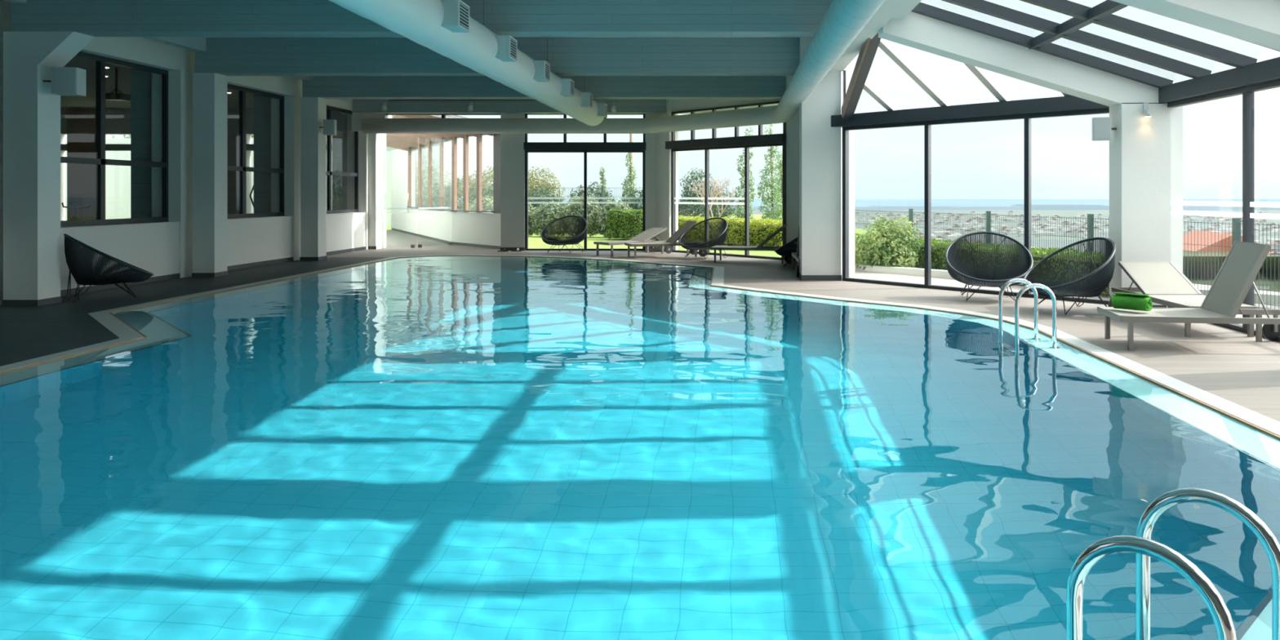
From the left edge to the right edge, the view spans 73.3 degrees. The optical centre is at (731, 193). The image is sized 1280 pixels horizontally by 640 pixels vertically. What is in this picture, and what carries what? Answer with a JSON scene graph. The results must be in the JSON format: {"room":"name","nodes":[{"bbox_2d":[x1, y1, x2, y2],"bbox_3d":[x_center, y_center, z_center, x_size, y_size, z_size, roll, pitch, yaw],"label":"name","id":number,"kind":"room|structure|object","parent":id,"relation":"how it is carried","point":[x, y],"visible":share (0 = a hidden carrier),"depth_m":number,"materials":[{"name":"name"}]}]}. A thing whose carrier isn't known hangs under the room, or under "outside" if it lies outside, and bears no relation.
{"room":"indoor swimming pool","nodes":[
{"label":"indoor swimming pool","id":0,"kind":"room"},
{"bbox_2d":[60,108,66,151],"bbox_3d":[-18.775,-1.810,24.075,0.250,1.180,0.250,0,0,0],"label":"wall","id":1,"kind":"structure","parent":0,"point":[63,111],"depth_m":23.95,"materials":[{"name":"white paint"}]},
{"bbox_2d":[130,68,151,217],"bbox_3d":[-10.585,-0.450,15.560,0.470,3.900,0.380,0,0,0],"label":"pier","id":2,"kind":"object","parent":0,"point":[140,81],"visible":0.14,"depth_m":15.37,"materials":[{"name":"concrete"}]},
{"bbox_2d":[60,108,253,220],"bbox_3d":[-16.340,-0.450,24.075,6.120,3.900,0.250,0,0,0],"label":"wall","id":3,"kind":"structure","parent":0,"point":[81,122],"depth_m":23.95,"materials":[{"name":"white paint"}]},
{"bbox_2d":[60,56,253,108],"bbox_3d":[-14.775,-2.500,14.100,8.850,0.200,20.200,0,0,0],"label":"ceiling","id":4,"kind":"structure","parent":0,"point":[88,101],"depth_m":19.90,"materials":[{"name":"grey"}]},
{"bbox_2d":[105,67,130,101],"bbox_3d":[-11.750,-2.095,16.275,0.340,0.610,0.330,0,0,0],"label":"pendant lamp","id":5,"kind":"object","parent":4,"relation":"hanging from","point":[116,96],"visible":0.98,"depth_m":16.27,"materials":[{"name":"black plastic"}]},
{"bbox_2d":[0,0,365,305],"bbox_3d":[-10.090,-0.650,8.550,0.520,4.300,29.100,0,0,0],"label":"wall","id":6,"kind":"structure","parent":0,"point":[153,249],"depth_m":15.25,"materials":[{"name":"white paint"}]},
{"bbox_2d":[60,51,179,229],"bbox_3d":[-9.990,-0.850,13.650,0.280,2.740,3.200,0,0,0],"label":"window","id":7,"kind":"structure","parent":6,"relation":"in","point":[100,161],"depth_m":13.69,"materials":[{"name":"grey metal"}]},
{"bbox_2d":[60,246,365,296],"bbox_3d":[-9.852,1.458,8.550,0.015,0.085,29.100,0,0,0],"label":"baseboard","id":8,"kind":"structure","parent":6,"relation":"attached to","point":[96,287],"depth_m":14.99,"materials":[{"name":"grey"}]},
{"bbox_2d":[227,84,293,220],"bbox_3d":[-9.990,-0.850,17.600,0.280,2.740,3.200,0,0,0],"label":"window","id":9,"kind":"structure","parent":6,"relation":"in","point":[242,168],"depth_m":17.64,"materials":[{"name":"grey metal"}]},
{"bbox_2d":[326,105,365,214],"bbox_3d":[-9.990,-0.850,21.400,0.280,2.740,3.200,0,0,0],"label":"window","id":10,"kind":"structure","parent":6,"relation":"in","point":[329,173],"depth_m":21.72,"materials":[{"name":"grey metal"}]},
{"bbox_2d":[253,93,271,213],"bbox_3d":[-10.585,-0.450,19.510,0.470,3.900,0.380,0,0,0],"label":"pier","id":11,"kind":"object","parent":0,"point":[262,104],"visible":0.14,"depth_m":19.32,"materials":[{"name":"paint"}]},
{"bbox_2d":[331,135,332,209],"bbox_3d":[-13.600,-0.700,29.900,7.400,4.400,12.200,0,0,0],"label":"wall","id":12,"kind":"structure","parent":0,"point":[331,135],"depth_m":32.14,"materials":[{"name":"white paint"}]},
{"bbox_2d":[332,110,346,209],"bbox_3d":[-10.585,-0.450,23.310,0.470,3.900,0.380,0,0,0],"label":"pier","id":13,"kind":"object","parent":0,"point":[340,140],"visible":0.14,"depth_m":23.12,"materials":[{"name":"concrete"}]},
{"bbox_2d":[346,113,368,249],"bbox_3d":[-10.090,-0.360,23.050,0.520,3.720,0.140,0,0,0],"label":"wall","id":14,"kind":"structure","parent":0,"point":[362,138],"depth_m":22.98,"materials":[{"name":"white paint"}]},
{"bbox_2d":[351,112,393,131],"bbox_3d":[-9.650,-2.240,22.925,0.900,1.120,0.550,0,0,0],"label":"wall","id":15,"kind":"structure","parent":0,"point":[356,118],"depth_m":22.65,"materials":[{"name":"white paint"}]},
{"bbox_2d":[368,133,386,248],"bbox_3d":[-9.865,-0.650,23.450,0.470,4.300,0.700,0,0,0],"label":"wall","id":16,"kind":"structure","parent":0,"point":[376,142],"depth_m":23.21,"materials":[{"name":"white paint"}]},
{"bbox_2d":[391,149,415,208],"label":"window","id":17,"kind":"structure","parent":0,"point":[399,157],"depth_m":33.41,"materials":[{"name":"glass"}]},
{"bbox_2d":[386,115,493,151],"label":"ceiling","id":18,"kind":"structure","parent":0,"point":[397,141],"depth_m":28.12,"materials":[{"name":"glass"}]},
{"bbox_2d":[391,206,500,246],"bbox_3d":[-10.060,1.015,29.412,8.281,0.970,12.823,0,0,0],"label":"wall","id":19,"kind":"structure","parent":0,"point":[474,228],"depth_m":25.29,"materials":[{"name":"white paint"}]},
{"bbox_2d":[391,227,500,248],"bbox_3d":[-10.158,1.460,29.345,8.115,0.080,12.710,0,0,0],"label":"baseboard","id":20,"kind":"structure","parent":19,"relation":"attached to","point":[453,242],"depth_m":25.22,"materials":[{"name":"grey"}]},
{"bbox_2d":[406,133,500,213],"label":"window","id":21,"kind":"structure","parent":19,"relation":"in","point":[496,137],"depth_m":24.63,"materials":[{"name":"brown wood"}]},
{"bbox_2d":[204,36,799,37],"bbox_3d":[-4.300,-2.950,8.325,12.600,0.300,29.250,0,0,0],"label":"ceiling","id":22,"kind":"structure","parent":0,"point":[204,37],"depth_m":15.24,"materials":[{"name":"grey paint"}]},
{"bbox_2d":[3,0,311,79],"bbox_3d":[-9.510,-2.675,6.700,0.180,0.250,25.400,0,0,0],"label":"beam","id":23,"kind":"structure","parent":22,"relation":"attached to","point":[192,43],"depth_m":14.77,"materials":[{"name":"grey paint"}]},
{"bbox_2d":[11,0,832,36],"bbox_3d":[-3.970,-2.485,11.595,11.300,0.630,0.390,0,0,0],"label":"ceiling beam","id":24,"kind":"structure","parent":22,"relation":"attached to","point":[95,18],"depth_m":11.40,"materials":[{"name":"paint"}]},
{"bbox_2d":[328,0,607,125],"bbox_3d":[-3.194,-2.188,8.650,0.720,1.184,23.300,0,0,0],"label":"air duct","id":25,"kind":"object","parent":22,"relation":"hanging from","point":[446,28],"visible":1,"depth_m":10.25,"materials":[{"name":"white metal"}]},
{"bbox_2d":[195,37,799,75],"bbox_3d":[-3.970,-2.485,15.495,11.300,0.630,0.390,0,0,0],"label":"ceiling beam","id":26,"kind":"structure","parent":22,"relation":"attached to","point":[227,56],"depth_m":15.30,"materials":[{"name":"paint"}]},
{"bbox_2d":[302,75,786,98],"bbox_3d":[-3.970,-2.485,19.325,11.300,0.630,0.390,0,0,0],"label":"ceiling beam","id":27,"kind":"structure","parent":22,"relation":"attached to","point":[322,86],"depth_m":19.13,"materials":[{"name":"paint"}]},
{"bbox_2d":[352,98,777,113],"bbox_3d":[-4.090,-2.460,22.395,11.540,0.680,0.390,0,0,0],"label":"ceiling beam","id":28,"kind":"structure","parent":22,"relation":"attached to","point":[359,105],"depth_m":22.20,"materials":[{"name":"paint"}]},
{"bbox_2d":[361,0,885,133],"bbox_3d":[-4.098,-2.178,8.210,10.904,1.224,28.420,0,0,0],"label":"ceiling beam","id":29,"kind":"structure","parent":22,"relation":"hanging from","point":[843,20],"depth_m":20.00,"materials":[{"name":"white paint"}]},
{"bbox_2d":[829,0,906,72],"bbox_3d":[1.805,-2.515,4.550,0.250,0.770,21.100,0,0,0],"label":"girder","id":30,"kind":"object","parent":22,"relation":"attached to","point":[888,8],"depth_m":11.13,"materials":[{"name":"white paint"}]},
{"bbox_2d":[891,0,921,17],"bbox_3d":[2.065,-2.520,2.500,0.270,0.560,17.000,0,0,0],"label":"beam","id":31,"kind":"structure","parent":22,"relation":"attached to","point":[908,5],"depth_m":10.31,"materials":[{"name":"white paint"}]},
{"bbox_2d":[500,113,524,247],"bbox_3d":[-5.785,-0.650,22.725,0.630,4.300,0.350,0,0,0],"label":"wall","id":32,"kind":"structure","parent":0,"point":[512,145],"depth_m":22.55,"materials":[{"name":"white paint"}]},
{"bbox_2d":[0,229,1279,422],"bbox_3d":[-6.200,1.500,15.100,23.600,0.001,42.200,0,0,0],"label":"floor","id":33,"kind":"structure","parent":0,"point":[1226,363],"depth_m":10.60,"materials":[{"name":"beige tile"}]},
{"bbox_2d":[3,31,94,299],"bbox_3d":[-9.260,-0.335,11.595,0.940,3.670,0.390,0,0,0],"label":"column","id":34,"kind":"structure","parent":33,"relation":"on","point":[31,113],"depth_m":11.40,"materials":[{"name":"white paint"}]},
{"bbox_2d":[1,296,62,306],"bbox_3d":[-9.500,1.458,11.594,0.480,0.085,0.412,0,0,0],"label":"baseboard","id":35,"kind":"structure","parent":34,"relation":"attached to","point":[54,300],"depth_m":11.39,"materials":[{"name":"grey"}]},
{"bbox_2d":[43,66,85,96],"bbox_3d":[-9.043,-1.520,11.530,0.450,0.360,0.248,0,0,-12],"label":"wall speaker","id":36,"kind":"object","parent":34,"relation":"attached to","point":[65,81],"visible":1,"depth_m":11.44,"materials":[{"name":"white plastic"}]},
{"bbox_2d":[52,67,75,93],"bbox_3d":[-8.944,-1.520,11.429,0.270,0.330,0.008,0,0,-12],"label":"grille","id":37,"kind":"object","parent":36,"relation":"attached to","point":[63,78],"depth_m":11.43,"materials":[{"name":"grey fabric"}]},
{"bbox_2d":[63,233,153,302],"bbox_3d":[-8.999,1.028,12.350,1.053,0.938,1.203,0,0,-41],"label":"egg chair","id":38,"kind":"object","parent":33,"relation":"on","point":[79,255],"visible":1,"depth_m":11.92,"materials":[{"name":"black"}]},
{"bbox_2d":[192,72,227,272],"bbox_3d":[-9.465,-0.335,15.495,0.390,3.670,0.390,0,0,0],"label":"column","id":39,"kind":"structure","parent":33,"relation":"on","point":[210,90],"depth_m":15.30,"materials":[{"name":"white paint"}]},
{"bbox_2d":[300,97,326,257],"bbox_3d":[-9.465,-0.335,19.325,0.390,3.670,0.390,0,0,0],"label":"column","id":40,"kind":"structure","parent":33,"relation":"on","point":[313,109],"depth_m":19.13,"materials":[{"name":"white paint"}]},
{"bbox_2d":[540,215,587,253],"bbox_3d":[-4.270,1.028,21.749,1.203,0.938,1.053,0,0,16],"label":"egg chair","id":41,"kind":"object","parent":33,"relation":"on","point":[576,238],"visible":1,"depth_m":22.11,"materials":[{"name":"grey"}]},
{"bbox_2d":[593,226,672,256],"bbox_3d":[-2.438,1.173,21.218,1.860,0.653,0.784,0,0,-40],"label":"sun lounger","id":42,"kind":"object","parent":33,"relation":"on","point":[646,236],"visible":0.84,"depth_m":21.36,"materials":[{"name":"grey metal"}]},
{"bbox_2d":[624,220,706,258],"bbox_3d":[-1.576,1.075,20.468,1.860,0.851,0.784,0,0,-20],"label":"sun lounger","id":43,"kind":"object","parent":33,"relation":"on","point":[672,241],"visible":0.7,"depth_m":20.38,"materials":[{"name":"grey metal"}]},
{"bbox_2d":[679,217,727,258],"bbox_3d":[-0.660,1.028,19.880,1.203,0.938,1.053,0,0,41],"label":"egg chair","id":44,"kind":"object","parent":33,"relation":"on","point":[720,240],"visible":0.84,"depth_m":20.22,"materials":[{"name":"black"}]},
{"bbox_2d":[710,223,796,263],"bbox_3d":[0.516,1.084,18.858,1.860,0.831,0.784,0,0,10],"label":"sun lounger","id":45,"kind":"object","parent":33,"relation":"on","point":[761,247],"visible":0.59,"depth_m":18.59,"materials":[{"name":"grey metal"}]},
{"bbox_2d":[773,237,797,266],"bbox_3d":[1.419,1.028,17.780,1.053,0.938,1.203,0,0,13],"label":"egg chair","id":46,"kind":"object","parent":33,"relation":"on","point":[786,250],"visible":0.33,"depth_m":17.34,"materials":[{"name":"black"}]},
{"bbox_2d":[799,71,840,275],"bbox_3d":[1.560,-0.315,15.075,0.680,3.630,0.550,0,0,0],"label":"column","id":47,"kind":"structure","parent":33,"relation":"on","point":[820,143],"depth_m":14.80,"materials":[{"name":"white paint"}]},
{"bbox_2d":[786,36,841,88],"bbox_3d":[1.585,-2.515,17.250,0.730,0.770,4.300,0,0,0],"label":"girder","id":48,"kind":"object","parent":47,"relation":"on","point":[804,42],"visible":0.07,"depth_m":15.10,"materials":[{"name":"white paint"}]},
{"bbox_2d":[798,272,841,280],"bbox_3d":[1.560,1.455,15.072,0.700,0.090,0.575,0,0,0],"label":"baseboard","id":49,"kind":"structure","parent":47,"relation":"attached to","point":[803,277],"depth_m":14.78,"materials":[{"name":"grey"}]},
{"bbox_2d":[945,231,1033,300],"bbox_3d":[3.660,1.028,12.149,1.203,0.938,1.053,0,0,10],"label":"egg chair","id":50,"kind":"object","parent":33,"relation":"on","point":[967,275],"visible":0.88,"depth_m":12.52,"materials":[{"name":"black"}]},
{"bbox_2d":[1022,236,1115,315],"bbox_3d":[4.299,1.028,10.900,1.053,0.938,1.203,0,0,-15],"label":"egg chair","id":51,"kind":"object","parent":33,"relation":"on","point":[1092,287],"visible":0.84,"depth_m":11.11,"materials":[{"name":"black"}]},
{"bbox_2d":[1109,102,1182,307],"bbox_3d":[5.360,0.170,11.050,0.780,2.660,0.360,0,0,0],"label":"column","id":52,"kind":"structure","parent":33,"relation":"on","point":[1146,153],"depth_m":10.87,"materials":[{"name":"white paint"}]},
{"bbox_2d":[878,11,1164,106],"bbox_3d":[3.730,-1.800,11.050,3.600,1.300,0.360,0,0,0],"label":"ceiling beam","id":53,"kind":"structure","parent":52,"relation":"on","point":[915,30],"depth_m":10.87,"materials":[{"name":"white paint"}]},
{"bbox_2d":[1091,116,1116,141],"bbox_3d":[4.832,-0.840,11.030,0.313,0.290,0.208,0,0,20],"label":"wall speaker","id":54,"kind":"object","parent":52,"relation":"attached to","point":[1101,128],"visible":1,"depth_m":10.95,"materials":[{"name":"white plastic"}]},
{"bbox_2d":[1093,118,1110,138],"bbox_3d":[4.754,-0.840,10.952,0.190,0.260,0.008,0,0,20],"label":"grille","id":55,"kind":"object","parent":54,"relation":"attached to","point":[1101,126],"depth_m":10.95,"materials":[{"name":"white metal"}]},
{"bbox_2d":[1108,261,1257,337],"bbox_3d":[5.120,1.167,9.790,0.784,0.665,1.860,0,0,0],"label":"sun lounger","id":56,"kind":"object","parent":33,"relation":"on","point":[1163,282],"visible":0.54,"depth_m":10.07,"materials":[{"name":"white fabric"}]},
{"bbox_2d":[1097,240,1279,351],"bbox_3d":[4.685,0.989,8.423,1.860,1.022,0.784,0,0,6],"label":"sun lounger","id":57,"kind":"object","parent":33,"relation":"on","point":[1243,261],"visible":0.98,"depth_m":8.33,"materials":[{"name":"grey metal"}]},
{"bbox_2d":[1111,292,1152,311],"bbox_3d":[3.985,1.073,8.506,0.354,0.164,0.184,0,0,40],"label":"towel","id":58,"kind":"object","parent":57,"relation":"on","point":[1140,302],"visible":1,"depth_m":8.45,"materials":[{"name":"green fabric"}]},
{"bbox_2d":[1158,57,1279,342],"bbox_3d":[5.570,0.070,9.230,0.260,2.860,3.840,0,0,0],"label":"window","id":59,"kind":"structure","parent":33,"relation":"on","point":[1245,81],"depth_m":9.22,"materials":[{"name":"grey metal"}]},
{"bbox_2d":[911,0,1279,88],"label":"window","id":60,"kind":"structure","parent":59,"relation":"on","point":[1101,14],"depth_m":9.91,"materials":[{"name":"grey metal"}]},
{"bbox_3d":[5.360,0.170,7.150,0.780,2.660,0.360,0,0,0],"label":"column","id":61,"kind":"structure","parent":59,"relation":"on","visible":0},
{"bbox_2d":[1111,0,1279,50],"bbox_3d":[3.730,-1.800,7.150,3.600,1.300,0.360,0,0,0],"label":"ceiling beam","id":62,"kind":"structure","parent":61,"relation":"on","point":[1255,21],"depth_m":6.99,"materials":[{"name":"white paint"}]},
{"bbox_2d":[386,213,921,268],"bbox_3d":[-17.000,1.600,43.500,46.000,0.200,53.000,0,0,0],"label":"lawn","id":63,"kind":"structure","parent":0,"point":[535,241],"depth_m":25.78,"materials":[{"name":"green plant"}]},
{"bbox_2d":[65,137,253,220],"bbox_3d":[-20.100,-0.100,29.150,11.800,3.600,0.300,0,0,0],"label":"wall","id":64,"kind":"structure","parent":63,"relation":"on","point":[117,178],"depth_m":29.00,"materials":[{"name":"white paint"}]},
{"bbox_2d":[251,134,462,209],"bbox_3d":[-21.202,-1.504,43.952,14.807,6.991,6.364,0,0,0],"label":"broadleaf tree","id":65,"kind":"object","parent":63,"relation":"on","point":[434,180],"visible":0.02,"depth_m":43.67,"materials":[{"name":"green plant"}]},
{"bbox_2d":[386,151,391,226],"bbox_3d":[-17.050,-0.500,41.150,1.900,6.000,0.300,0,0,0],"label":"wall","id":66,"kind":"structure","parent":63,"relation":"on","point":[388,153],"depth_m":41.00,"materials":[{"name":"white paint"}]},
{"bbox_2d":[435,165,565,210],"bbox_3d":[-12.098,0.144,44.986,6.905,3.335,4.107,0,0,0],"label":"shrub","id":67,"kind":"object","parent":63,"relation":"on","point":[537,184],"visible":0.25,"depth_m":44.55,"materials":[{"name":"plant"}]},
{"bbox_2d":[448,186,638,235],"bbox_3d":[-6.650,0.695,33.150,8.780,2.010,0.380,0,0,0],"label":"wire fence","id":68,"kind":"object","parent":63,"relation":"on","point":[449,187],"visible":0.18,"depth_m":33.16,"materials":[{"name":"grey metal"}]},
{"bbox_2d":[528,186,566,212],"bbox_3d":[-7.894,0.666,35.133,2.404,1.908,1.609,0,0,0],"label":"shrub","id":69,"kind":"object","parent":63,"relation":"on","point":[535,203],"visible":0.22,"depth_m":34.96,"materials":[{"name":"green plant"}]},
{"bbox_2d":[528,200,566,236],"bbox_3d":[-6.602,0.912,31.146,1.594,1.344,1.122,0,0,0],"label":"shrub","id":70,"kind":"object","parent":63,"relation":"on","point":[542,217],"visible":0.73,"depth_m":30.86,"materials":[{"name":"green plant"}]},
{"bbox_2d":[562,194,601,236],"bbox_3d":[-5.408,0.782,31.082,1.596,1.619,1.135,0,0,0],"label":"shrub","id":71,"kind":"object","parent":63,"relation":"on","point":[577,209],"visible":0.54,"depth_m":30.86,"materials":[{"name":"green plant"}]},
{"bbox_2d":[564,181,615,211],"bbox_3d":[-5.764,0.540,34.838,2.335,2.114,1.661,0,0,0],"label":"shrub","id":72,"kind":"object","parent":63,"relation":"on","point":[597,192],"visible":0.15,"depth_m":34.71,"materials":[{"name":"green plant"}]},
{"bbox_2d":[595,199,634,237],"bbox_3d":[-4.223,0.890,31.020,1.608,1.409,1.111,0,0,0],"label":"shrub","id":73,"kind":"object","parent":63,"relation":"on","point":[602,216],"visible":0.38,"depth_m":30.76,"materials":[{"name":"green plant"}]},
{"bbox_2d":[605,208,642,239],"bbox_3d":[-3.577,1.065,29.401,1.436,1.105,1.129,0,0,0],"label":"clipped hedge","id":74,"kind":"object","parent":63,"relation":"on","point":[624,226],"visible":0.91,"depth_m":29.05,"materials":[{"name":"green plant"}]},
{"bbox_2d":[620,140,639,209],"bbox_3d":[-4.393,0.337,37.009,1.288,5.329,0.997,0,0,0],"label":"poplar tree","id":75,"kind":"object","parent":63,"relation":"on","point":[631,178],"visible":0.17,"depth_m":36.99,"materials":[{"name":"green plant"}]},
{"bbox_2d":[617,186,642,214],"bbox_3d":[-3.680,0.643,34.536,2.296,1.897,1.623,0,0,0],"label":"shrub","id":76,"kind":"object","parent":63,"relation":"on","point":[625,201],"visible":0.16,"depth_m":34.24,"materials":[{"name":"green plant"}]},
{"bbox_2d":[678,167,740,217],"bbox_3d":[-1.399,0.875,39.996,3.678,4.262,2.491,0,0,0],"label":"broadleaf tree","id":77,"kind":"object","parent":63,"relation":"on","point":[689,210],"visible":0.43,"depth_m":39.61,"materials":[{"name":"green plant"}]},
{"bbox_2d":[684,176,735,217],"bbox_3d":[-0.834,0.810,35.953,2.259,3.184,1.664,0,0,0],"label":"bare tree","id":78,"kind":"object","parent":63,"relation":"on","point":[717,189],"visible":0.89,"depth_m":35.64,"materials":[{"name":"beige plant"}]},
{"bbox_2d":[678,215,782,246],"bbox_3d":[-0.774,1.181,27.878,6.379,0.904,8.087,0,0,0],"label":"hedge","id":79,"kind":"object","parent":63,"relation":"on","point":[760,230],"visible":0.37,"depth_m":25.22,"materials":[{"name":"green plant"}]},
{"bbox_2d":[733,127,757,219],"bbox_3d":[0.499,0.193,32.035,1.296,5.617,1.129,0,0,0],"label":"poplar tree","id":80,"kind":"object","parent":63,"relation":"on","point":[740,200],"visible":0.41,"depth_m":31.92,"materials":[{"name":"green plant"}]},
{"bbox_2d":[755,124,782,220],"bbox_3d":[1.372,0.072,31.061,1.516,5.858,1.290,0,0,0],"label":"poplar tree","id":81,"kind":"object","parent":63,"relation":"on","point":[765,201],"visible":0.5,"depth_m":30.85,"materials":[{"name":"green plant"}]},
{"bbox_2d":[644,98,678,251],"bbox_3d":[-1.840,-0.650,22.510,0.880,4.300,0.780,0,0,0],"label":"wall","id":82,"kind":"structure","parent":0,"point":[657,158],"depth_m":22.41,"materials":[{"name":"white paint"}]},
{"bbox_2d":[524,113,645,250],"bbox_3d":[-3.865,-0.325,22.590,3.210,3.650,0.260,0,0,0],"label":"window","id":83,"kind":"structure","parent":82,"relation":"in","point":[529,147],"depth_m":22.57,"materials":[{"name":"grey metal"}]},
{"bbox_2d":[665,100,786,260],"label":"window","id":84,"kind":"structure","parent":82,"relation":"in","point":[747,142],"depth_m":20.50,"materials":[{"name":"grey metal"}]},
{"bbox_2d":[671,98,781,113],"bbox_3d":[-0.250,-2.450,21.060,3.500,0.700,3.480,0,0,0],"label":"wall","id":85,"kind":"structure","parent":0,"point":[677,104],"depth_m":21.20,"materials":[{"name":"white paint"}]},
{"bbox_2d":[786,109,799,261],"bbox_3d":[1.770,-0.650,19.110,1.060,4.300,0.980,0,0,0],"label":"wall","id":86,"kind":"structure","parent":0,"point":[793,125],"depth_m":19.19,"materials":[{"name":"white paint"}]},
{"bbox_2d":[840,58,854,278],"bbox_3d":[2.075,-0.650,17.050,0.250,4.300,3.700,0,0,0],"label":"wall","id":87,"kind":"structure","parent":0,"point":[849,69],"depth_m":15.20,"materials":[{"name":"white paint"}]},
{"bbox_2d":[831,95,1109,304],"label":"window","id":88,"kind":"structure","parent":87,"relation":"in","point":[1070,105],"depth_m":13.31,"materials":[{"name":"grey metal"}]},
{"bbox_2d":[841,32,1071,120],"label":"window","id":89,"kind":"structure","parent":88,"relation":"on","point":[859,82],"depth_m":12.72,"materials":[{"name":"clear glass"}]},
{"bbox_2d":[841,271,1279,328],"bbox_3d":[7.450,1.670,3.650,11.100,0.260,31.300,0,0,0],"label":"terrace","id":90,"kind":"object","parent":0,"point":[858,274],"depth_m":15.15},
{"bbox_2d":[854,213,921,270],"bbox_3d":[3.091,1.022,17.157,1.504,1.232,1.175,0,0,0],"label":"bush","id":91,"kind":"object","parent":90,"relation":"on","point":[902,242],"visible":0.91,"depth_m":17.00,"materials":[{"name":"green plant"}]},
{"bbox_2d":[854,232,1109,297],"bbox_3d":[4.464,1.258,16.627,4.534,0.698,8.191,0,0,0],"label":"clipped hedge","id":92,"kind":"object","parent":90,"relation":"on","point":[939,247],"visible":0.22,"depth_m":15.54,"materials":[{"name":"green plant"}]},
{"bbox_2d":[854,263,1279,305],"bbox_3d":[4.750,1.500,15.150,6.627,0.140,6.627,0,0,0],"label":"kerb","id":93,"kind":"object","parent":90,"relation":"on","point":[939,273],"depth_m":16.20,"materials":[{"name":"grey"}]},
{"bbox_3d":[-14.775,1.550,14.100,8.850,0.100,20.200,0,0,0],"label":"floor","id":94,"kind":"structure","parent":0,"visible":0},
{"bbox_2d":[61,194,91,220],"bbox_3d":[-12.600,0.750,16.400,0.500,1.500,1.060,0,0,-36],"label":"exercise bike","id":95,"kind":"object","parent":94,"relation":"on","point":[73,199],"visible":0.38,"depth_m":16.66,"materials":[{"name":"grey metal"}]},
{"label":"outside","id":96,"kind":"structure","parent":0,"visible":0},
{"bbox_2d":[415,199,1279,206],"bbox_3d":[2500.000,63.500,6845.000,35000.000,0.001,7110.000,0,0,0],"label":"sea","id":97,"kind":"structure","parent":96,"point":[858,202],"depth_m":6673.29,"materials":[{"name":"blue liquid"}]},
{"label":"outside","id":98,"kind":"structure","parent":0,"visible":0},
{"bbox_2d":[1072,255,1279,292],"bbox_3d":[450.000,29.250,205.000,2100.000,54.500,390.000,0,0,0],"label":"hillside","id":99,"kind":"structure","parent":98,"point":[1211,259],"depth_m":61.55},
{"bbox_2d":[854,208,1279,309],"bbox_3d":[5.600,1.220,15.800,7.080,1.760,17.680,0,0,0],"label":"wire fence","id":100,"kind":"object","parent":99,"relation":"on","point":[1236,222],"visible":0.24,"depth_m":12.78,"materials":[{"name":"grey metal"}]},
{"bbox_2d":[1182,230,1275,288],"bbox_3d":[44.700,6.000,79.000,7.200,5.000,6.800,0,0,0],"label":"house","id":101,"kind":"structure","parent":99,"relation":"on","point":[1211,234],"depth_m":76.28,"materials":[{"name":"red"}]},
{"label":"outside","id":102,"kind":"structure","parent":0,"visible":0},
{"bbox_2d":[457,209,1279,253],"bbox_3d":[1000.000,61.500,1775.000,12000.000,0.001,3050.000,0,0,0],"label":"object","id":103,"kind":"structure","parent":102,"point":[1071,214],"depth_m":2146.49,"materials":[{"name":"grey"}]},
{"bbox_2d":[415,204,1279,209],"bbox_3d":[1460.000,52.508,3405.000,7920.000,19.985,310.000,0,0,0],"label":"ridge","id":104,"kind":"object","parent":103,"relation":"on","point":[1017,206],"visible":0.31,"depth_m":3282.61,"materials":[{"name":"blue"}]},
{"bbox_2d":[732,210,1279,256],"bbox_3d":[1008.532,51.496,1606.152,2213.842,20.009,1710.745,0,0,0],"label":"town","id":105,"kind":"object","parent":103,"relation":"on","point":[1078,229],"visible":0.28,"depth_m":1525.07,"materials":[{"name":"grey"}]},
{"bbox_3d":[-2.235,2.470,9.206,11.990,1.860,24.012,0,0,0],"label":"wall","id":106,"kind":"structure","parent":0,"visible":0},
{"bbox_2d":[0,257,1279,470],"bbox_3d":[-2.235,1.535,9.206,11.990,0.010,24.012,0,0,0],"label":"ledge","id":107,"kind":"object","parent":106,"relation":"on","point":[415,258],"visible":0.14,"depth_m":11.04,"materials":[{"name":"blue tile"}]},
{"bbox_2d":[0,255,1279,639],"bbox_3d":[-2.235,1.512,9.204,11.220,0.001,23.238,0,0,0],"label":"pool edge","id":108,"kind":"object","parent":107,"relation":"on","point":[1257,625],"visible":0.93,"depth_m":7.60,"materials":[{"name":"white tile"}]},
{"bbox_2d":[998,278,1056,347],"bbox_3d":[2.998,1.665,8.655,0.455,1.570,0.596,0,0,0],"label":"pool ladder","id":109,"kind":"object","parent":107,"relation":"attached to","point":[1029,285],"visible":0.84,"depth_m":8.40,"materials":[{"name":"silver metal"}]},
{"bbox_2d":[1066,488,1279,639],"bbox_3d":[1.240,1.665,2.354,0.596,1.570,0.455,0,0,-45],"label":"pool ladder","id":110,"kind":"object","parent":107,"relation":"attached to","point":[1142,544],"visible":1,"depth_m":2.31,"materials":[{"name":"silver metal"}]},
{"bbox_2d":[0,257,1279,639],"bbox_3d":[-2.235,1.525,9.206,11.990,0.038,24.012,0,0,0],"label":"pool water","id":111,"kind":"object","parent":106,"relation":"in","point":[430,448],"visible":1,"depth_m":4.50,"materials":[{"name":"blue liquid"}]},
{"bbox_2d":[0,254,1279,439],"bbox_3d":[-2.235,1.518,9.205,11.670,0.040,23.690,0,0,0],"label":"trim","id":112,"kind":"structure","parent":106,"relation":"attached to","point":[125,333],"depth_m":8.75,"materials":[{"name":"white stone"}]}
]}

